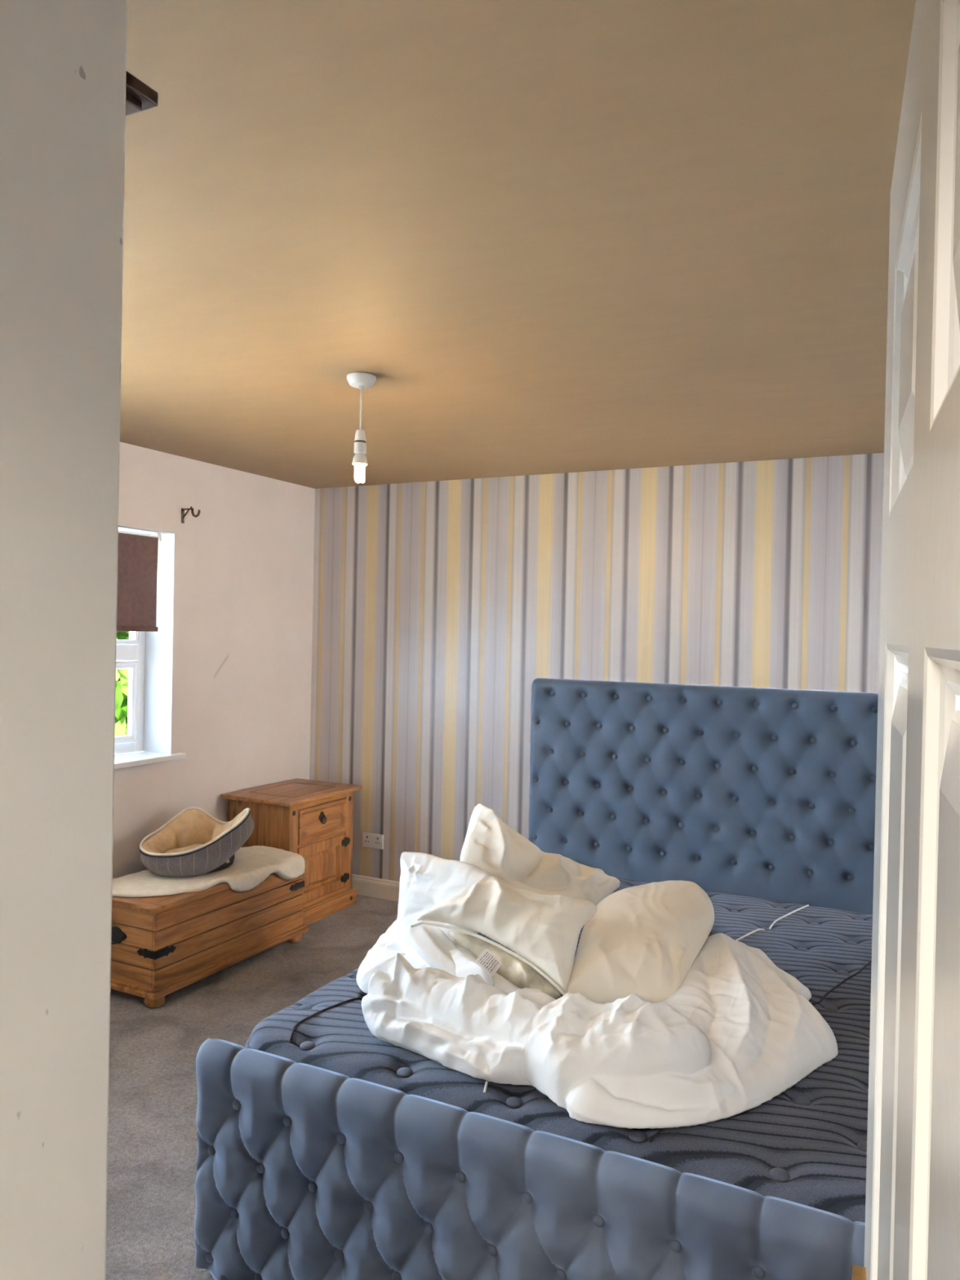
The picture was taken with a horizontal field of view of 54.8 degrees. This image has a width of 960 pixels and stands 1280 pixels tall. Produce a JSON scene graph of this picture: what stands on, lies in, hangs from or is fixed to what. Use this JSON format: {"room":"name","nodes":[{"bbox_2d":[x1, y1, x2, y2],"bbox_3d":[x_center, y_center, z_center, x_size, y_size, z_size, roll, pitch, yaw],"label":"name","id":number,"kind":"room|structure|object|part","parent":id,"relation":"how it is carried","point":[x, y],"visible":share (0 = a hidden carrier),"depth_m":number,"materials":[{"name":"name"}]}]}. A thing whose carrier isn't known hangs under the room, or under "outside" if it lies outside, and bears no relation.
{"room":"bedroom","nodes":[
{"label":"bedroom","id":0,"kind":"room"},
{"bbox_2d":[0,0,127,1279],"bbox_3d":[-0.567,0.346,0.763,0.100,2.450,0.568,1,1,27],"label":"wall partition","id":1,"kind":"structure","parent":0,"point":[63,63],"depth_m":0.92,"materials":[{"name":"paint"}]},
{"bbox_2d":[125,71,158,116],"bbox_3d":[-1.065,0.397,1.149,0.946,2.322,0.786,1,1,27],"label":"wardrobe","id":2,"kind":"object","parent":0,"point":[140,97],"visible":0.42,"depth_m":1.25,"materials":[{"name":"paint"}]},
{"bbox_2d":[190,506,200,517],"bbox_3d":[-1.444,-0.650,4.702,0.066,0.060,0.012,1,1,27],"label":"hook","id":3,"kind":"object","parent":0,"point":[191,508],"depth_m":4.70,"materials":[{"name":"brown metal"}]},
{"bbox_2d":[112,441,315,879],"bbox_3d":[-2.600,0.284,2.988,0.300,2.450,6.300,1,1,27],"label":"wall","id":4,"kind":"structure","parent":0,"point":[242,628],"depth_m":5.03,"materials":[{"name":"beige paint"}]},
{"bbox_2d":[114,524,175,755],"bbox_3d":[-1.962,0.015,4.178,0.250,1.123,1.303,1,1,27],"label":"window","id":5,"kind":"structure","parent":4,"relation":"in","point":[139,688],"depth_m":4.72,"materials":[{"name":"white paint"}]},
{"bbox_3d":[-1.891,0.312,4.497,0.004,0.343,0.482,1,1,27],"label":"pane","id":6,"kind":"part","parent":5,"relation":"part of","materials":[{"name":"clear glass"}]},
{"bbox_3d":[-1.880,-0.235,4.492,0.004,0.471,0.514,1,1,27],"label":"pane","id":7,"kind":"part","parent":5,"relation":"part of","materials":[{"name":"clear glass"}]},
{"bbox_3d":[-1.878,0.313,4.491,0.020,0.415,0.554,1,1,27],"label":"sash","id":8,"kind":"part","parent":5,"relation":"part of","materials":[{"name":"white plastic"}]},
{"bbox_3d":[-1.867,-0.235,4.486,0.020,0.511,0.554,1,1,27],"label":"sash","id":9,"kind":"part","parent":5,"relation":"part of","materials":[{"name":"white plastic"}]},
{"bbox_3d":[-2.047,0.014,4.221,0.060,1.121,1.299,1,1,27],"label":"frame","id":10,"kind":"part","parent":5,"relation":"part of","materials":[{"name":"white plastic"}]},
{"bbox_2d":[116,530,161,631],"bbox_3d":[-1.907,-0.293,4.145,0.055,0.499,1.210,1,1,27],"label":"roller blind","id":11,"kind":"object","parent":5,"relation":"attached to","point":[137,555],"visible":0.37,"depth_m":4.55,"materials":[{"name":"brown fabric"}]},
{"bbox_2d":[114,751,186,769],"bbox_3d":[-1.927,0.591,4.172,0.225,0.028,1.421,1,1,27],"label":"window sill","id":12,"kind":"structure","parent":4,"relation":"attached to","point":[134,759],"depth_m":4.58,"materials":[{"name":"white plastic"}]},
{"bbox_2d":[181,506,200,523],"bbox_3d":[-1.468,-0.638,4.714,0.119,0.085,0.020,1,1,27],"label":"curtain bracket","id":13,"kind":"object","parent":4,"relation":"attached to","point":[183,515],"visible":1,"depth_m":4.72,"materials":[{"name":"brown metal"}]},
{"bbox_3d":[-1.519,-0.635,4.740,0.004,0.076,0.020,1,1,27],"label":"wall plate","id":14,"kind":"part","parent":13,"relation":"part of","materials":[{"name":"brown metal"}]},
{"bbox_3d":[-1.489,-0.647,4.724,0.071,0.050,0.009,1,1,27],"label":"arm","id":15,"kind":"part","parent":13,"relation":"part of","materials":[{"name":"brown metal"}]},
{"bbox_2d":[105,894,398,1279],"bbox_3d":[-0.620,1.609,2.039,4.750,0.100,6.400,1,1,27],"label":"floor","id":16,"kind":"structure","parent":0,"point":[153,1140],"depth_m":3.34,"materials":[{"name":"carpet"}]},
{"bbox_2d":[110,846,308,1008],"bbox_3d":[-1.318,1.310,4.370,0.483,0.426,1.037,1,1,27],"label":"chest","id":17,"kind":"object","parent":16,"relation":"on","point":[162,945],"visible":0.6,"depth_m":4.03,"materials":[{"name":"brown wood"}]},
{"bbox_3d":[-1.551,1.252,3.923,0.124,0.071,0.029,1,1,27],"label":"handle","id":18,"kind":"part","parent":17,"relation":"part of","materials":[{"name":"black metal"}]},
{"bbox_2d":[111,845,305,897],"bbox_3d":[-1.290,1.130,4.378,0.489,0.111,1.028,1,1,27],"label":"rug","id":19,"kind":"object","parent":17,"relation":"on","point":[251,865],"visible":0.73,"depth_m":4.27,"materials":[{"name":"white fur"}]},
{"bbox_2d":[138,806,253,876],"bbox_3d":[-1.340,0.944,4.390,0.448,0.256,0.571,1,1,27],"label":"dog bed","id":20,"kind":"object","parent":19,"relation":"on","point":[193,842],"visible":1,"depth_m":4.35,"materials":[{"name":"grey fabric"}]},
{"bbox_2d":[164,844,203,853],"bbox_3d":[-1.345,1.022,4.386,0.296,0.084,0.370,1,1,27],"label":"cushion","id":21,"kind":"object","parent":20,"relation":"on","point":[169,848],"depth_m":4.42,"materials":[{"name":"beige fabric"}]},
{"bbox_3d":[-1.343,0.889,4.382,0.444,0.146,0.550,1,1,27],"label":"rim trim","id":22,"kind":"part","parent":20,"relation":"part of","materials":[{"name":"beige fabric"}]},
{"bbox_3d":[-1.316,1.114,4.373,0.467,0.026,1.010,1,1,27],"label":"lid","id":23,"kind":"part","parent":17,"relation":"part of","materials":[{"name":"brown wood"}]},
{"bbox_2d":[220,777,362,925],"bbox_3d":[-1.048,1.179,5.191,0.474,0.685,0.660,1,1,27],"label":"nightstand","id":24,"kind":"object","parent":16,"relation":"on","point":[313,820],"visible":0.72,"depth_m":5.06,"materials":[{"name":"brown wood"}]},
{"bbox_3d":[-1.234,1.143,5.285,0.010,0.577,0.580,1,1,27],"label":"panel","id":25,"kind":"part","parent":24,"relation":"part of","materials":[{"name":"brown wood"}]},
{"bbox_3d":[-0.874,1.257,5.103,0.018,0.305,0.424,1,1,27],"label":"cabinet door","id":26,"kind":"part","parent":24,"relation":"part of","materials":[{"name":"brown wood"}]},
{"bbox_3d":[-0.875,1.095,5.104,0.019,0.012,0.440,1,1,27],"label":"rail","id":27,"kind":"part","parent":24,"relation":"part of","materials":[{"name":"brown wood"}]},
{"bbox_3d":[-0.868,0.993,5.100,0.020,0.183,0.424,1,1,27],"label":"drawer","id":28,"kind":"part","parent":24,"relation":"part of","materials":[{"name":"brown wood"}]},
{"bbox_3d":[-0.870,0.974,5.101,0.008,0.060,0.048,1,1,27],"label":"ring pull","id":29,"kind":"part","parent":24,"relation":"part of","materials":[{"name":"black metal"}]},
{"bbox_3d":[-0.870,0.881,5.102,0.019,0.034,0.440,1,1,27],"label":"rail","id":30,"kind":"part","parent":24,"relation":"part of","materials":[{"name":"brown wood"}]},
{"bbox_3d":[-0.882,1.427,5.107,0.019,0.027,0.440,1,1,27],"label":"rail","id":31,"kind":"part","parent":24,"relation":"part of","materials":[{"name":"brown wood"}]},
{"bbox_2d":[194,678,878,1279],"bbox_3d":[0.518,0.864,2.785,1.678,1.364,2.079,1,1,27],"label":"upholstered bed","id":32,"kind":"object","parent":16,"relation":"on","point":[304,1171],"visible":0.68,"depth_m":2.15,"materials":[{"name":"blue fabric"}]},
{"bbox_3d":[0.060,1.268,1.901,1.678,0.553,0.089,1,1,27],"label":"footboard","id":33,"kind":"part","parent":32,"relation":"part of","materials":[{"name":"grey fabric"}]},
{"bbox_2d":[245,877,872,1222],"bbox_3d":[0.509,1.094,2.778,1.568,0.274,1.893,1,1,27],"label":"mattress","id":34,"kind":"object","parent":32,"relation":"on","point":[806,1144],"visible":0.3,"depth_m":2.06,"materials":[{"name":"fabric"}]},
{"bbox_2d":[459,803,620,905],"bbox_3d":[0.180,0.669,2.780,0.473,0.306,0.245,1,1,10],"label":"pillow","id":35,"kind":"object","parent":34,"relation":"on","point":[491,845],"visible":0.71,"depth_m":2.77,"materials":[{"name":"beige fabric"}]},
{"bbox_2d":[355,920,838,1128],"bbox_3d":[0.239,0.857,2.315,1.242,0.211,0.945,1,1,11],"label":"duvet","id":36,"kind":"object","parent":34,"relation":"on","point":[740,1030],"visible":0.91,"depth_m":2.02,"materials":[{"name":"white fabric"}]},
{"bbox_2d":[384,851,491,951],"bbox_3d":[-0.131,0.761,2.587,0.385,0.287,0.157,2,1,44],"label":"pillow","id":37,"kind":"object","parent":36,"relation":"on","point":[427,881],"visible":0.58,"depth_m":2.59,"materials":[{"name":"white fabric"}]},
{"bbox_2d":[405,875,596,999],"bbox_3d":[0.019,0.769,2.406,0.497,0.260,0.310,1,1,27],"label":"pillow","id":38,"kind":"object","parent":36,"relation":"on","point":[543,931],"visible":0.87,"depth_m":2.39,"materials":[{"name":"beige fabric"}]},
{"bbox_2d":[565,880,714,1004],"bbox_3d":[0.429,0.802,2.474,0.313,0.240,0.534,1,1,27],"label":"pillow","id":39,"kind":"object","parent":36,"relation":"on","point":[643,940],"visible":0.91,"depth_m":2.39,"materials":[{"name":"beige fabric"}]},
{"bbox_3d":[0.965,0.855,3.667,1.678,1.344,0.103,1,1,27],"label":"headboard","id":40,"kind":"part","parent":32,"relation":"part of","materials":[{"name":"fabric"}]},
{"bbox_2d":[120,0,915,488],"bbox_3d":[-0.567,-0.950,2.016,4.750,0.120,6.400,1,1,27],"label":"ceiling","id":41,"kind":"structure","parent":0,"point":[552,236],"depth_m":1.99,"materials":[{"name":"paint"}]},
{"bbox_2d":[346,372,376,483],"bbox_3d":[-0.407,-0.717,3.158,0.100,0.362,0.100,1,1,27],"label":"pendant lamp","id":42,"kind":"object","parent":41,"relation":"hanging from","point":[360,380],"visible":1,"depth_m":3.14,"materials":[{"name":"white plastic"}]},
{"bbox_3d":[-0.409,-0.617,3.158,0.052,0.044,0.052,1,1,27],"label":"bulb","id":43,"kind":"part","parent":42,"relation":"part of","materials":[{"name":"white glass"}]},
{"bbox_3d":[-0.405,-0.782,3.157,0.007,0.150,0.006,1,1,27],"label":"cord","id":44,"kind":"part","parent":42,"relation":"part of","materials":[{"name":"white plastic"}]},
{"bbox_2d":[309,453,884,881],"bbox_3d":[0.919,0.340,4.793,4.350,2.450,0.100,1,1,27],"label":"wall","id":45,"kind":"structure","parent":0,"point":[438,606],"depth_m":5.06,"materials":[{"name":"paper"}]},
{"bbox_2d":[362,831,383,849],"bbox_3d":[-0.639,1.195,5.516,0.146,0.086,0.014,1,1,27],"label":"wall socket","id":46,"kind":"object","parent":45,"relation":"attached to","point":[369,840],"visible":1,"depth_m":5.51,"materials":[{"name":"white plastic"}]},
{"bbox_2d":[351,874,399,901],"bbox_3d":[0.876,1.509,4.747,4.333,0.112,0.016,1,1,27],"label":"baseboard","id":47,"kind":"structure","parent":45,"relation":"attached to","point":[371,886],"depth_m":5.50,"materials":[{"name":"paint"}]},
{"bbox_3d":[-1.159,0.335,0.689,4.350,2.450,0.100,1,1,27],"label":"wall","id":48,"kind":"structure","parent":0,"visible":0},
{"bbox_2d":[852,0,959,1279],"bbox_3d":[0.204,0.594,0.472,0.075,1.977,0.762,1,1,21],"label":"door","id":49,"kind":"structure","parent":48,"relation":"in","point":[912,1232],"depth_m":0.45,"materials":[{"name":"white paint"}]},
{"bbox_3d":[0.318,0.635,0.782,0.010,0.189,0.042,1,1,21],"label":"handle","id":50,"kind":"part","parent":49,"relation":"part of","materials":[{"name":"gold metal"}]}
]}

